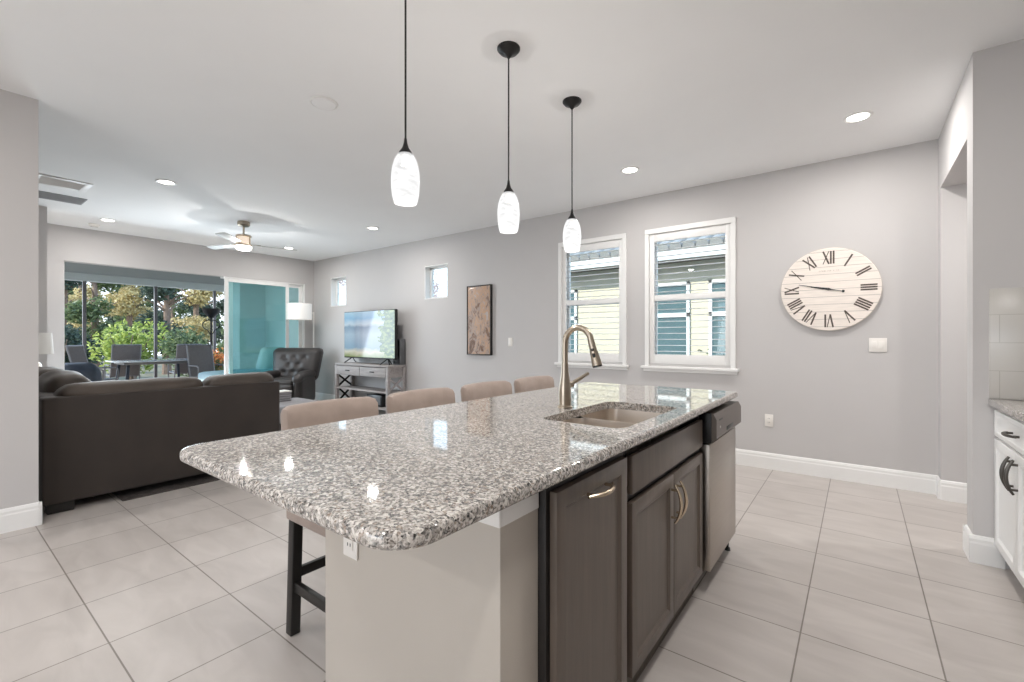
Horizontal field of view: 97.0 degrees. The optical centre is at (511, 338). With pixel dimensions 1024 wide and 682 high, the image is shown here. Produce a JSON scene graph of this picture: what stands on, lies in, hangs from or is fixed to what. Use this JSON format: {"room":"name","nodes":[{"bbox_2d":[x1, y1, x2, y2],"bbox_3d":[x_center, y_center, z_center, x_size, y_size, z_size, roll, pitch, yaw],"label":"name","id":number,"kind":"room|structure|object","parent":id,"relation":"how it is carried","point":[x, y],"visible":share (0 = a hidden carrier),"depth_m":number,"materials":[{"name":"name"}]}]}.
{"room":"kitchen","nodes":[
{"label":"kitchen","id":0,"kind":"room"},
{"bbox_2d":[0,89,38,508],"bbox_3d":[-4.518,-0.175,1.234,0.120,2.790,4.480,0,0,37],"label":"wall","id":1,"kind":"structure","parent":0,"point":[19,114],"depth_m":2.91,"materials":[{"name":"paint"}]},
{"bbox_2d":[0,501,41,533],"bbox_3d":[-4.459,1.145,1.199,0.016,0.150,4.496,0,0,37],"label":"baseboard","id":2,"kind":"structure","parent":1,"relation":"attached to","point":[15,518],"depth_m":2.90,"materials":[{"name":"white paint"}]},
{"bbox_2d":[39,206,46,365],"bbox_3d":[-7.452,-0.175,3.757,1.085,2.790,4.930,0,0,37],"label":"wall","id":3,"kind":"structure","parent":0,"point":[42,209],"depth_m":5.36,"materials":[{"name":"paint"}]},
{"bbox_2d":[64,262,223,284],"bbox_3d":[-7.145,-1.540,9.102,4.595,0.200,5.400,0,0,37],"label":"ceiling","id":4,"kind":"structure","parent":0,"point":[68,266],"depth_m":9.96,"materials":[{"name":"paint"}]},
{"bbox_2d":[64,272,223,291],"bbox_3d":[-9.051,-1.480,10.557,0.200,0.400,5.400,0,0,37],"label":"beam","id":5,"kind":"structure","parent":0,"point":[71,276],"depth_m":10.71,"materials":[{"name":"paint"}]},
{"bbox_2d":[100,355,195,380],"bbox_3d":[-12.300,1.480,11.904,58.000,0.280,48.000,0,0,37],"label":"ground","id":6,"kind":"structure","parent":0,"point":[148,374],"depth_m":17.61,"materials":[{"name":"grey concrete"}]},
{"bbox_2d":[64,280,90,362],"bbox_3d":[-20.432,-1.224,20.533,1.897,5.130,2.316,0,0,37],"label":"tree","id":7,"kind":"object","parent":6,"relation":"on","point":[72,284],"visible":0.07,"depth_m":20.63,"materials":[{"name":"green plant"}]},
{"bbox_2d":[64,324,104,364],"bbox_3d":[-14.385,0.381,14.767,1.554,1.936,1.794,0,0,37],"label":"shrub","id":8,"kind":"object","parent":6,"relation":"on","point":[70,338],"visible":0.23,"depth_m":14.68,"materials":[{"name":"green plant"}]},
{"bbox_2d":[67,283,104,329],"bbox_3d":[-22.573,-1.444,24.058,2.233,5.571,2.316,0,0,-29],"label":"tree","id":9,"kind":"object","parent":6,"relation":"on","point":[76,296],"visible":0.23,"depth_m":23.71,"materials":[{"name":"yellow plant"}]},
{"bbox_2d":[64,282,132,365],"bbox_3d":[-15.863,-1.050,17.207,1.918,4.783,2.278,0,0,21],"label":"tree","id":10,"kind":"object","parent":6,"relation":"on","point":[93,311],"visible":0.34,"depth_m":17.12,"materials":[{"name":"green plant"}]},
{"bbox_2d":[100,284,152,342],"bbox_3d":[-17.447,-1.235,20.621,2.124,5.153,2.285,0,0,37],"label":"tree","id":11,"kind":"object","parent":6,"relation":"on","point":[125,298],"visible":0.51,"depth_m":20.27,"materials":[{"name":"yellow plant"}]},
{"bbox_2d":[86,318,171,379],"bbox_3d":[-12.082,0.337,14.427,2.075,2.026,1.685,0,0,-24],"label":"shrub","id":12,"kind":"object","parent":6,"relation":"on","point":[114,338],"visible":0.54,"depth_m":14.28,"materials":[{"name":"green plant"}]},
{"bbox_2d":[113,299,157,332],"bbox_3d":[-19.665,-1.761,23.952,1.906,6.205,2.071,0,0,-3],"label":"tree","id":13,"kind":"object","parent":6,"relation":"on","point":[148,304],"visible":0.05,"depth_m":23.56,"materials":[{"name":"green plant"}]},
{"bbox_2d":[134,286,193,373],"bbox_3d":[-13.284,-0.874,17.351,2.291,4.428,1.788,0,0,45],"label":"tree","id":14,"kind":"object","parent":6,"relation":"on","point":[164,294],"visible":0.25,"depth_m":17.17,"materials":[{"name":"green plant"}]},
{"bbox_2d":[163,288,191,333],"bbox_3d":[-20.373,-1.900,27.591,2.116,6.484,2.308,0,0,-7],"label":"tree","id":15,"kind":"object","parent":6,"relation":"on","point":[177,309],"visible":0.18,"depth_m":27.30,"materials":[{"name":"green plant"}]},
{"bbox_2d":[159,325,212,378],"bbox_3d":[-10.152,0.448,14.406,1.466,1.804,1.679,0,0,37],"label":"shrub","id":16,"kind":"object","parent":6,"relation":"on","point":[193,339],"visible":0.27,"depth_m":14.00,"materials":[{"name":"green plant"}]},
{"bbox_2d":[170,289,223,342],"bbox_3d":[-14.309,-1.389,20.433,2.166,5.461,1.841,0,0,3],"label":"tree","id":17,"kind":"object","parent":6,"relation":"on","point":[204,296],"visible":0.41,"depth_m":20.21,"materials":[{"name":"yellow plant"}]},
{"bbox_2d":[177,299,218,319],"bbox_3d":[-16.416,-1.746,24.246,2.111,6.174,2.070,0,0,37],"label":"tree","id":18,"kind":"object","parent":6,"relation":"on","point":[190,308],"visible":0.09,"depth_m":23.84,"materials":[{"name":"green plant"}]},
{"bbox_2d":[187,304,223,346],"bbox_3d":[-20.968,-0.763,31.003,2.434,4.217,2.217,0,0,-27],"label":"shrub","id":19,"kind":"object","parent":6,"relation":"on","point":[222,315],"visible":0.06,"depth_m":31.09,"materials":[{"name":"green plant"}]},
{"bbox_2d":[211,292,223,340],"bbox_3d":[-17.433,-1.994,27.551,1.994,6.668,2.299,0,0,37],"label":"tree","id":20,"kind":"object","parent":6,"relation":"on","point":[220,304],"visible":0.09,"depth_m":27.34,"materials":[{"name":"green plant"}]},
{"bbox_2d":[571,233,724,355],"bbox_3d":[4.530,-0.654,8.820,10.300,3.989,4.481,0,0,37],"label":"house","id":21,"kind":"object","parent":6,"relation":"on","point":[695,326],"visible":0.07,"depth_m":7.87,"materials":[{"name":"beige paint"}]},
{"bbox_2d":[47,223,313,369],"bbox_3d":[-6.804,-0.175,5.631,0.160,2.790,9.015,0,0,37],"label":"wall","id":22,"kind":"structure","parent":0,"point":[64,243],"depth_m":7.00,"materials":[{"name":"paint"}]},
{"bbox_2d":[224,278,288,373],"bbox_3d":[-4.674,0.068,8.348,0.036,2.265,1.120,0,0,37],"label":"door","id":23,"kind":"structure","parent":22,"relation":"in","point":[226,280],"depth_m":7.94,"materials":[{"name":"white paint"}]},
{"bbox_2d":[220,276,304,347],"bbox_3d":[-5.226,0.065,7.698,0.160,2.310,3.444,0,0,37],"label":"trim","id":24,"kind":"structure","parent":22,"relation":"attached to","point":[223,277],"depth_m":9.00,"materials":[{"name":"white paint"}]},
{"bbox_2d":[229,282,301,372],"bbox_3d":[-4.601,0.068,8.525,0.036,2.265,1.310,0,0,37],"label":"door","id":25,"kind":"structure","parent":22,"relation":"in","point":[299,287],"depth_m":8.03,"materials":[{"name":"white paint"}]},
{"bbox_2d":[233,283,264,368],"bbox_3d":[-5.969,-0.100,10.475,0.400,2.680,0.750,0,0,37],"label":"column","id":26,"kind":"structure","parent":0,"point":[248,299],"depth_m":10.23,"materials":[{"name":"paint"}]},
{"bbox_2d":[0,0,1023,260],"bbox_3d":[-1.690,-1.640,1.828,12.905,0.140,9.175,0,0,37],"label":"ceiling","id":27,"kind":"structure","parent":0,"point":[210,98],"depth_m":2.94,"materials":[{"name":"paint"}]},
{"bbox_2d":[39,191,86,204],"bbox_3d":[-5.058,-1.564,4.977,0.320,0.013,0.535,0,0,37],"label":"ceiling vent","id":28,"kind":"object","parent":27,"relation":"in","point":[45,195],"visible":0.56,"depth_m":5.03,"materials":[{"name":"white metal"}]},
{"bbox_2d":[39,173,93,191],"bbox_3d":[-4.524,-1.564,4.547,0.390,0.013,0.420,0,0,37],"label":"ceiling vent","id":29,"kind":"object","parent":27,"relation":"in","point":[44,179],"visible":0.73,"depth_m":4.55,"materials":[{"name":"white metal"}]},
{"bbox_2d":[207,221,296,250],"bbox_3d":[-3.607,-1.377,6.184,1.150,0.385,1.142,0,0,37],"label":"ceiling fan","id":30,"kind":"object","parent":27,"relation":"hanging from","point":[243,241],"visible":1,"depth_m":6.03,"materials":[{"name":"silver metal"}]},
{"bbox_2d":[309,96,337,110],"bbox_3d":[-1.251,-1.564,3.015,0.180,0.012,0.180,0,0,37],"label":"disc","id":31,"kind":"object","parent":27,"relation":"attached to","point":[320,102],"visible":1,"depth_m":3.00,"materials":[{"name":"paint"}]},
{"bbox_2d":[398,0,412,167],"bbox_3d":[-0.455,-1.074,1.935,0.124,0.992,0.124,0,0,37],"label":"pendant lamp","id":32,"kind":"object","parent":27,"relation":"hanging from","point":[405,152],"visible":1,"depth_m":1.93,"materials":[{"name":"black metal"}]},
{"bbox_2d":[497,41,519,202],"bbox_3d":[-0.018,-1.074,2.448,0.124,0.992,0.124,0,0,37],"label":"pendant lamp","id":33,"kind":"object","parent":27,"relation":"hanging from","point":[507,49],"visible":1,"depth_m":2.43,"materials":[{"name":"black metal"}]},
{"bbox_2d":[563,96,580,227],"bbox_3d":[0.396,-1.074,2.991,0.124,0.992,0.124,0,0,37],"label":"pendant lamp","id":34,"kind":"object","parent":27,"relation":"hanging from","point":[571,102],"visible":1,"depth_m":2.99,"materials":[{"name":"black metal"}]},
{"bbox_2d":[620,166,639,173],"bbox_3d":[1.094,-1.565,4.209,0.176,0.009,0.176,0,0,37],"label":"recessed light","id":35,"kind":"object","parent":27,"relation":"in","point":[631,169],"visible":1,"depth_m":4.20,"materials":[{"name":"white paint"}]},
{"bbox_2d":[843,111,873,122],"bbox_3d":[2.445,-1.565,3.203,0.176,0.009,0.176,0,0,37],"label":"recessed light","id":36,"kind":"object","parent":27,"relation":"in","point":[860,116],"visible":1,"depth_m":3.19,"materials":[{"name":"white paint"}]},
{"bbox_2d":[0,410,1023,681],"bbox_3d":[-1.690,1.280,1.828,12.905,0.120,9.175,0,0,37],"label":"floor","id":37,"kind":"structure","parent":0,"point":[821,579],"depth_m":2.15,"materials":[{"name":"tile"}]},
{"bbox_2d":[39,366,279,514],"bbox_3d":[-3.565,0.737,4.369,2.150,0.967,1.600,0,0,37],"label":"sectional sofa","id":38,"kind":"object","parent":37,"relation":"on","point":[96,438],"visible":0.91,"depth_m":3.50,"materials":[{"name":"brown leather"}]},
{"bbox_2d":[39,366,59,375],"bbox_3d":[-4.318,0.519,4.206,0.764,0.533,0.331,0,0,37],"label":"cushion","id":39,"kind":"object","parent":38,"relation":"on","point":[42,369],"depth_m":4.09,"materials":[{"name":"black fabric"}]},
{"bbox_2d":[39,369,91,391],"bbox_3d":[-3.699,0.519,3.738,0.766,0.529,0.320,0,0,37],"label":"cushion","id":40,"kind":"object","parent":38,"relation":"on","point":[49,381],"depth_m":3.53,"materials":[{"name":"black fabric"}]},
{"bbox_2d":[53,377,200,395],"bbox_3d":[-3.024,0.544,3.618,0.349,0.464,0.914,0,0,37],"label":"cushion","id":41,"kind":"object","parent":38,"relation":"on","point":[152,386],"depth_m":3.52,"materials":[{"name":"black fabric"}]},
{"bbox_2d":[200,372,274,385],"bbox_3d":[-2.562,0.544,4.221,0.346,0.461,0.608,0,0,37],"label":"cushion","id":42,"kind":"object","parent":38,"relation":"on","point":[255,378],"depth_m":4.10,"materials":[{"name":"black fabric"}]},
{"bbox_2d":[111,425,280,500],"bbox_3d":[-3.285,1.214,5.325,2.915,0.012,2.620,0,0,37],"label":"area rug","id":43,"kind":"object","parent":37,"relation":"on","point":[147,490],"visible":0.2,"depth_m":3.71,"materials":[{"name":"grey carpet"}]},
{"bbox_2d":[280,398,316,424],"bbox_3d":[-3.150,1.043,6.455,0.780,0.330,0.620,0,0,37],"label":"ottoman","id":44,"kind":"object","parent":43,"relation":"on","point":[293,401],"visible":0.13,"depth_m":6.30,"materials":[{"name":"grey fabric"}]},
{"bbox_2d":[280,390,291,401],"bbox_3d":[-3.302,0.806,6.420,0.210,0.142,0.270,0,0,37],"label":"box","id":45,"kind":"object","parent":44,"relation":"on","point":[285,395],"visible":0.48,"depth_m":6.40,"materials":[{"name":"grey wood"}]},
{"bbox_2d":[265,348,322,399],"bbox_3d":[-3.981,0.693,8.116,0.886,1.055,1.040,0,0,-3],"label":"recliner chair","id":46,"kind":"object","parent":37,"relation":"on","point":[296,370],"visible":0.73,"depth_m":8.27,"materials":[{"name":"black leather"}]},
{"bbox_2d":[286,303,320,400],"bbox_3d":[-3.959,0.278,8.641,0.444,1.885,0.647,0,0,37],"label":"floor lamp","id":47,"kind":"object","parent":37,"relation":"on","point":[294,311],"visible":0.74,"depth_m":8.38,"materials":[{"name":"white fabric"}]},
{"bbox_2d":[280,396,378,636],"bbox_3d":[-0.658,0.750,1.949,0.531,0.942,0.470,0,0,37],"label":"bar stool","id":48,"kind":"object","parent":37,"relation":"on","point":[341,409],"visible":0.19,"depth_m":1.88,"materials":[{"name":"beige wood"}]},
{"bbox_2d":[335,362,405,413],"bbox_3d":[-2.438,0.820,7.700,1.490,0.800,0.382,0,0,37],"label":"stand","id":49,"kind":"object","parent":37,"relation":"on","point":[352,369],"visible":0.76,"depth_m":7.48,"materials":[{"name":"grey wood"}]},
{"bbox_2d":[337,385,401,393],"bbox_3d":[-2.432,0.855,7.708,1.430,0.025,0.342,0,0,37],"label":"shelf","id":50,"kind":"object","parent":49,"relation":"attached to","point":[352,387],"depth_m":7.59,"materials":[{"name":"grey wood"}]},
{"bbox_2d":[344,309,397,364],"bbox_3d":[-2.442,-0.031,7.659,1.424,0.898,0.204,0,0,37],"label":"television","id":51,"kind":"object","parent":49,"relation":"on","point":[373,334],"visible":1,"depth_m":7.61,"materials":[{"name":"black plastic"}]},
{"bbox_2d":[367,393,385,406],"bbox_3d":[-2.198,1.012,7.537,0.400,0.190,0.244,0,0,37],"label":"media box","id":52,"kind":"object","parent":49,"relation":"on","point":[380,398],"visible":0.53,"depth_m":7.37,"materials":[{"name":"black plastic"}]},
{"bbox_2d":[393,339,404,364],"bbox_3d":[-1.846,0.210,7.413,0.180,0.420,0.115,0,0,37],"label":"loudspeaker","id":53,"kind":"object","parent":49,"relation":"on","point":[401,342],"visible":0.77,"depth_m":7.34,"materials":[{"name":"black plastic"}]},
{"bbox_2d":[393,340,399,363],"bbox_3d":[-1.879,0.210,7.370,0.160,0.380,0.006,0,0,37],"label":"grille","id":54,"kind":"object","parent":53,"relation":"attached to","point":[397,361],"depth_m":7.33,"materials":[{"name":"black plastic"}]},
{"bbox_2d":[386,387,455,413],"bbox_3d":[-0.333,0.750,2.374,0.531,0.942,0.470,0,0,37],"label":"bar stool","id":55,"kind":"object","parent":37,"relation":"on","point":[428,397],"visible":0.12,"depth_m":2.46,"materials":[{"name":"beige fabric"}]},
{"bbox_2d":[326,493,538,681],"bbox_3d":[-0.269,0.780,1.269,0.733,0.880,0.168,0,0,37],"label":"island base","id":56,"kind":"object","parent":37,"relation":"on","point":[462,606],"visible":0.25,"depth_m":1.11,"materials":[{"name":"white paint"}]},
{"bbox_2d":[343,537,357,560],"bbox_3d":[-0.478,0.588,1.339,0.070,0.115,0.010,0,0,37],"label":"wall outlet","id":57,"kind":"object","parent":56,"relation":"attached to","point":[350,548],"visible":0.5,"depth_m":1.33,"materials":[{"name":"white plastic"}]},
{"bbox_2d":[460,380,511,401],"bbox_3d":[0.001,0.750,2.811,0.531,0.942,0.470,0,0,37],"label":"bar stool","id":58,"kind":"object","parent":37,"relation":"on","point":[480,390],"visible":0.12,"depth_m":2.90,"materials":[{"name":"beige fabric"}]},
{"bbox_2d":[514,375,554,392],"bbox_3d":[0.328,0.750,3.240,0.531,0.942,0.470,0,0,37],"label":"bar stool","id":59,"kind":"object","parent":37,"relation":"on","point":[531,383],"visible":0.2,"depth_m":3.33,"materials":[{"name":"beige fabric"}]},
{"bbox_2d":[538,452,626,681],"bbox_3d":[0.014,0.780,1.450,0.663,0.880,0.462,0,0,37],"label":"base cabinet","id":60,"kind":"object","parent":37,"relation":"on","point":[582,517],"visible":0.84,"depth_m":1.23,"materials":[{"name":"brown wood"}]},
{"bbox_2d":[623,416,702,681],"bbox_3d":[0.422,0.780,1.984,0.662,0.880,0.878,0,0,37],"label":"base cabinet","id":61,"kind":"object","parent":37,"relation":"on","point":[665,476],"visible":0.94,"depth_m":1.71,"materials":[{"name":"brown wood"}]},
{"bbox_2d":[179,382,737,550],"bbox_3d":[0.179,0.323,1.964,0.992,0.034,2.470,0,0,37],"label":"countertop","id":62,"kind":"structure","parent":61,"relation":"on","point":[416,478],"depth_m":1.19,"materials":[{"name":"stone"}]},
{"bbox_2d":[557,324,601,408],"bbox_3d":[0.291,0.121,1.990,0.163,0.370,0.193,0,0,-10],"label":"kitchen faucet","id":63,"kind":"object","parent":62,"relation":"on","point":[565,385],"visible":1,"depth_m":2.00,"materials":[{"name":"silver metal"}]},
{"bbox_2d":[561,409,677,456],"bbox_3d":[0.426,0.436,1.885,0.358,0.191,0.639,0,0,37],"label":"sink","id":64,"kind":"object","parent":62,"relation":"in","point":[610,418],"visible":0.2,"depth_m":2.10,"materials":[{"name":"metal"}]},
{"bbox_2d":[699,401,740,571],"bbox_3d":[0.882,0.786,2.565,0.650,0.868,0.574,0,0,37],"label":"dishwasher","id":65,"kind":"object","parent":37,"relation":"on","point":[719,423],"visible":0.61,"depth_m":2.27,"materials":[{"name":"silver metal"}]},
{"bbox_2d":[967,39,1023,569],"bbox_3d":[3.966,-0.175,1.487,3.500,2.790,0.163,0,0,37],"label":"wall pier","id":66,"kind":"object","parent":37,"relation":"on","point":[995,75],"visible":0.8,"depth_m":2.45,"materials":[{"name":"paint"}]},
{"bbox_2d":[963,525,971,559],"bbox_3d":[2.568,1.145,2.554,0.016,0.150,0.163,0,0,37],"label":"baseboard","id":67,"kind":"structure","parent":66,"relation":"attached to","point":[967,531],"depth_m":2.56,"materials":[{"name":"white paint"}]},
{"bbox_2d":[969,534,1004,568],"bbox_3d":[2.562,1.145,2.446,0.136,0.150,0.016,0,0,37],"label":"baseboard","id":68,"kind":"object","parent":66,"relation":"attached to","point":[983,550],"visible":0.74,"depth_m":2.45,"materials":[{"name":"white paint"}]},
{"bbox_2d":[989,287,1023,399],"bbox_3d":[2.830,0.025,2.247,0.648,0.589,0.008,0,0,37],"label":"backsplash","id":69,"kind":"structure","parent":66,"relation":"attached to","point":[1006,305],"depth_m":2.40,"materials":[{"name":"tile"}]},
{"bbox_2d":[994,410,1023,587],"bbox_3d":[2.555,0.789,1.927,0.656,0.862,0.844,0,0,37],"label":"base cabinet","id":70,"kind":"object","parent":37,"relation":"on","point":[1009,444],"visible":1,"depth_m":2.17,"materials":[{"name":"white paint"}]},
{"bbox_2d":[988,399,1023,422],"bbox_3d":[2.561,0.339,1.898,0.652,0.038,0.886,0,0,37],"label":"countertop","id":71,"kind":"structure","parent":70,"relation":"on","point":[1014,408],"depth_m":2.19,"materials":[{"name":"stone"}]},
{"bbox_3d":[-5.124,0.928,4.791,0.440,0.587,0.440,0,0,37],"label":"end table","id":72,"kind":"object","parent":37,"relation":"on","visible":0},
{"bbox_2d":[39,333,53,365],"bbox_3d":[-5.096,0.284,4.827,0.310,0.700,0.310,0,0,37],"label":"table lamp","id":73,"kind":"object","parent":72,"relation":"on","point":[45,339],"visible":0.2,"depth_m":4.82,"materials":[{"name":"white fabric"}]},
{"bbox_2d":[265,139,937,474],"bbox_3d":[0.270,-0.165,6.040,14.900,2.810,0.220,0,0,37],"label":"wall","id":74,"kind":"structure","parent":0,"point":[828,397],"depth_m":4.32,"materials":[{"name":"paint"}]},
{"bbox_2d":[331,276,345,306],"bbox_3d":[-3.273,-0.902,8.666,0.520,0.555,0.104,0,0,37],"label":"trim","id":75,"kind":"structure","parent":74,"relation":"attached to","point":[333,280],"depth_m":8.80,"materials":[{"name":"white paint"}]},
{"bbox_2d":[425,263,447,298],"bbox_3d":[-1.142,-0.885,7.040,0.509,0.520,0.104,0,0,37],"label":"trim","id":76,"kind":"structure","parent":74,"relation":"attached to","point":[427,268],"depth_m":7.15,"materials":[{"name":"white paint"}]},
{"bbox_2d":[430,266,446,297],"bbox_3d":[-1.096,-0.885,7.101,0.509,0.520,0.050,0,0,37],"label":"window","id":77,"kind":"structure","parent":74,"relation":"in","point":[441,267],"depth_m":7.22,"materials":[{"name":"white paint"}]},
{"bbox_2d":[467,284,492,354],"bbox_3d":[-0.463,-0.267,6.434,0.452,0.988,0.042,0,0,37],"label":"framed painting","id":78,"kind":"object","parent":74,"relation":"attached to","point":[479,297],"visible":1,"depth_m":6.41,"materials":[{"name":"black wood"}]},
{"bbox_2d":[554,362,628,369],"bbox_3d":[0.922,0.320,5.366,0.965,0.060,0.060,0,0,37],"label":"trim","id":79,"kind":"structure","parent":74,"relation":"attached to","point":[559,364],"depth_m":5.33,"materials":[{"name":"white paint"}]},
{"bbox_2d":[558,233,626,364],"bbox_3d":[0.934,-0.443,5.382,0.895,1.505,0.020,0,0,37],"label":"trim","id":80,"kind":"structure","parent":74,"relation":"attached to","point":[623,236],"depth_m":5.21,"materials":[{"name":"white paint"}]},
{"bbox_2d":[567,254,618,351],"bbox_3d":[1.015,-0.438,5.487,0.805,1.405,0.045,0,0,37],"label":"window","id":81,"kind":"structure","parent":74,"relation":"in","point":[568,258],"depth_m":5.69,"materials":[{"name":"white paint"}]},
{"bbox_2d":[562,239,621,361],"bbox_3d":[0.960,-0.438,5.415,0.805,1.405,0.064,0,0,37],"label":"plantation shutter","id":82,"kind":"object","parent":81,"relation":"attached to","point":[572,356],"visible":0.82,"depth_m":5.39,"materials":[{"name":"white paint"}]},
{"bbox_2d":[315,392,937,494],"bbox_3d":[-0.336,1.145,6.354,9.245,0.150,0.016,0,0,37],"label":"baseboard","id":83,"kind":"structure","parent":74,"relation":"attached to","point":[884,477],"depth_m":3.94,"materials":[{"name":"white paint"}]},
{"bbox_2d":[640,365,739,374],"bbox_3d":[1.811,0.320,4.688,0.980,0.060,0.060,0,0,37],"label":"trim","id":84,"kind":"structure","parent":74,"relation":"attached to","point":[728,371],"depth_m":4.65,"materials":[{"name":"white paint"}]},
{"bbox_2d":[655,242,724,353],"bbox_3d":[1.903,-0.438,4.809,0.820,1.405,0.045,0,0,37],"label":"window","id":85,"kind":"structure","parent":74,"relation":"in","point":[656,243],"depth_m":5.02,"materials":[{"name":"white paint"}]},
{"bbox_2d":[650,224,729,365],"bbox_3d":[1.848,-0.438,4.737,0.820,1.405,0.064,0,0,37],"label":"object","id":86,"kind":"structure","parent":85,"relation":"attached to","point":[721,360],"depth_m":4.70,"materials":[{"name":"white paint"}]},
{"bbox_2d":[645,217,735,368],"bbox_3d":[1.823,-0.443,4.704,0.910,1.505,0.020,0,0,37],"label":"trim","id":87,"kind":"structure","parent":74,"relation":"attached to","point":[732,220],"depth_m":4.49,"materials":[{"name":"white paint"}]},
{"bbox_2d":[781,247,882,330],"bbox_3d":[2.772,-0.435,3.966,0.728,0.728,0.042,0,0,37],"label":"wall clock","id":88,"kind":"object","parent":74,"relation":"attached to","point":[831,288],"visible":1,"depth_m":3.94,"materials":[{"name":"white wood"}]},
{"bbox_2d":[869,338,886,351],"bbox_3d":[3.047,0.050,3.775,0.118,0.115,0.010,0,0,37],"label":"light switch","id":89,"kind":"object","parent":74,"relation":"attached to","point":[875,344],"visible":1,"depth_m":3.77,"materials":[{"name":"white plastic"}]},
{"bbox_2d":[938,133,966,482],"bbox_3d":[4.693,-0.175,2.440,3.500,2.790,0.135,0,0,37],"label":"wall","id":90,"kind":"structure","parent":0,"point":[952,200],"depth_m":3.41,"materials":[{"name":"paint"}]},
{"bbox_2d":[936,476,940,498],"bbox_3d":[3.296,1.145,3.507,0.016,0.150,0.135,0,0,37],"label":"baseboard","id":91,"kind":"object","parent":90,"relation":"attached to","point":[938,480],"visible":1,"depth_m":3.46,"materials":[{"name":"white paint"}]},
{"bbox_2d":[941,480,966,503],"bbox_3d":[4.091,1.145,2.805,2.100,0.150,0.016,0,0,37],"label":"baseboard","id":92,"kind":"structure","parent":90,"relation":"attached to","point":[952,491],"depth_m":3.39,"materials":[{"name":"white paint"}]},
{"bbox_2d":[941,68,966,186],"bbox_3d":[2.998,-1.363,2.989,0.140,0.415,1.050,0,0,37],"label":"wall","id":93,"kind":"structure","parent":0,"point":[954,130],"depth_m":3.00,"materials":[{"name":"paint"}]},
{"bbox_3d":[-8.580,1.290,9.694,7.595,0.100,13.000,0,0,37],"label":"floor","id":94,"kind":"structure","parent":0,"visible":0},
{"bbox_2d":[64,363,101,380],"bbox_3d":[-7.965,0.856,8.265,0.598,0.848,0.714,0,0,37],"label":"armchair","id":95,"kind":"object","parent":94,"relation":"on","point":[92,371],"visible":0.23,"depth_m":8.21,"materials":[{"name":"blue fabric"}]},
{"bbox_2d":[82,281,85,352],"bbox_3d":[-9.458,-0.020,10.024,0.100,2.520,0.100,0,0,37],"label":"post","id":96,"kind":"object","parent":94,"relation":"on","point":[83,282],"visible":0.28,"depth_m":10.00,"materials":[{"name":"brown metal"}]},
{"bbox_2d":[65,345,118,380],"bbox_3d":[-8.359,0.683,9.037,0.622,1.121,0.572,0,0,-17],"label":"patio chair","id":97,"kind":"object","parent":94,"relation":"on","point":[76,353],"visible":0.41,"depth_m":8.99,"materials":[{"name":"grey metal"}]},
{"bbox_2d":[104,344,141,378],"bbox_3d":[-8.885,0.683,10.367,0.622,1.121,0.572,0,0,37],"label":"patio chair","id":98,"kind":"object","parent":94,"relation":"on","point":[119,351],"visible":0.61,"depth_m":10.23,"materials":[{"name":"grey metal"}]},
{"bbox_2d":[105,358,188,380],"bbox_3d":[-8.025,0.854,10.170,1.040,0.778,1.530,0,0,37],"label":"patio table","id":99,"kind":"object","parent":94,"relation":"on","point":[176,361],"visible":0.58,"depth_m":9.80,"materials":[{"name":"grey metal"}]},
{"bbox_2d":[154,286,156,376],"bbox_3d":[-8.681,-0.020,11.042,0.100,2.520,0.100,0,0,37],"label":"post","id":100,"kind":"object","parent":94,"relation":"on","point":[155,287],"visible":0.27,"depth_m":11.02,"materials":[{"name":"brown metal"}]},
{"bbox_2d":[168,344,187,376],"bbox_3d":[-8.157,0.683,11.321,0.622,1.121,0.572,0,0,37],"label":"patio chair","id":101,"kind":"object","parent":94,"relation":"on","point":[181,352],"visible":0.3,"depth_m":11.08,"materials":[{"name":"grey metal"}]},
{"bbox_2d":[186,344,223,377],"bbox_3d":[-6.882,0.683,10.179,0.622,1.121,0.572,0,0,32],"label":"patio chair","id":102,"kind":"object","parent":94,"relation":"on","point":[200,359],"visible":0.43,"depth_m":10.27,"materials":[{"name":"grey metal"}]},
{"bbox_2d":[202,308,220,343],"bbox_3d":[-7.137,0.260,10.757,0.400,1.960,0.400,0,0,37],"label":"plant stand","id":103,"kind":"object","parent":94,"relation":"on","point":[211,313],"visible":0.7,"depth_m":10.69,"materials":[{"name":"black metal"}]},
{"bbox_2d":[202,308,220,317],"bbox_3d":[-7.137,-0.610,10.757,0.380,0.220,0.380,0,0,37],"label":"bowl","id":104,"kind":"object","parent":103,"relation":"on","point":[210,312],"depth_m":10.65,"materials":[{"name":"black metal"}]},
{"bbox_2d":[213,291,215,351],"bbox_3d":[-7.910,-0.020,12.051,0.100,2.520,0.100,0,0,37],"label":"post","id":105,"kind":"object","parent":94,"relation":"on","point":[214,292],"visible":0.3,"depth_m":12.03,"materials":[{"name":"brown metal"}]},
{"bbox_2d":[213,347,223,370],"bbox_3d":[-7.298,0.722,11.187,0.840,1.036,0.788,0,0,25],"label":"flowering plant","id":106,"kind":"object","parent":94,"relation":"on","point":[217,360],"visible":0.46,"depth_m":11.14,"materials":[{"name":"plant"}]},
{"bbox_2d":[198,347,284,381],"bbox_3d":[-5.314,0.704,9.107,0.720,1.073,1.570,0,0,37],"label":"lounge","id":107,"kind":"object","parent":94,"relation":"on","point":[265,358],"visible":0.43,"depth_m":9.15,"materials":[{"name":"teal fabric"}]},
{"bbox_2d":[198,368,272,381],"bbox_3d":[-5.335,0.740,9.079,0.700,0.280,1.460,0,0,37],"label":"seat cushion","id":108,"kind":"object","parent":107,"relation":"on","point":[201,375],"depth_m":8.73,"materials":[{"name":"black fabric"}]},
{"bbox_2d":[256,347,284,368],"bbox_3d":[-4.992,0.420,9.447,0.357,0.506,0.620,0,0,20],"label":"pillow","id":109,"kind":"object","parent":107,"relation":"on","point":[265,358],"depth_m":9.18,"materials":[{"name":"teal fabric"}]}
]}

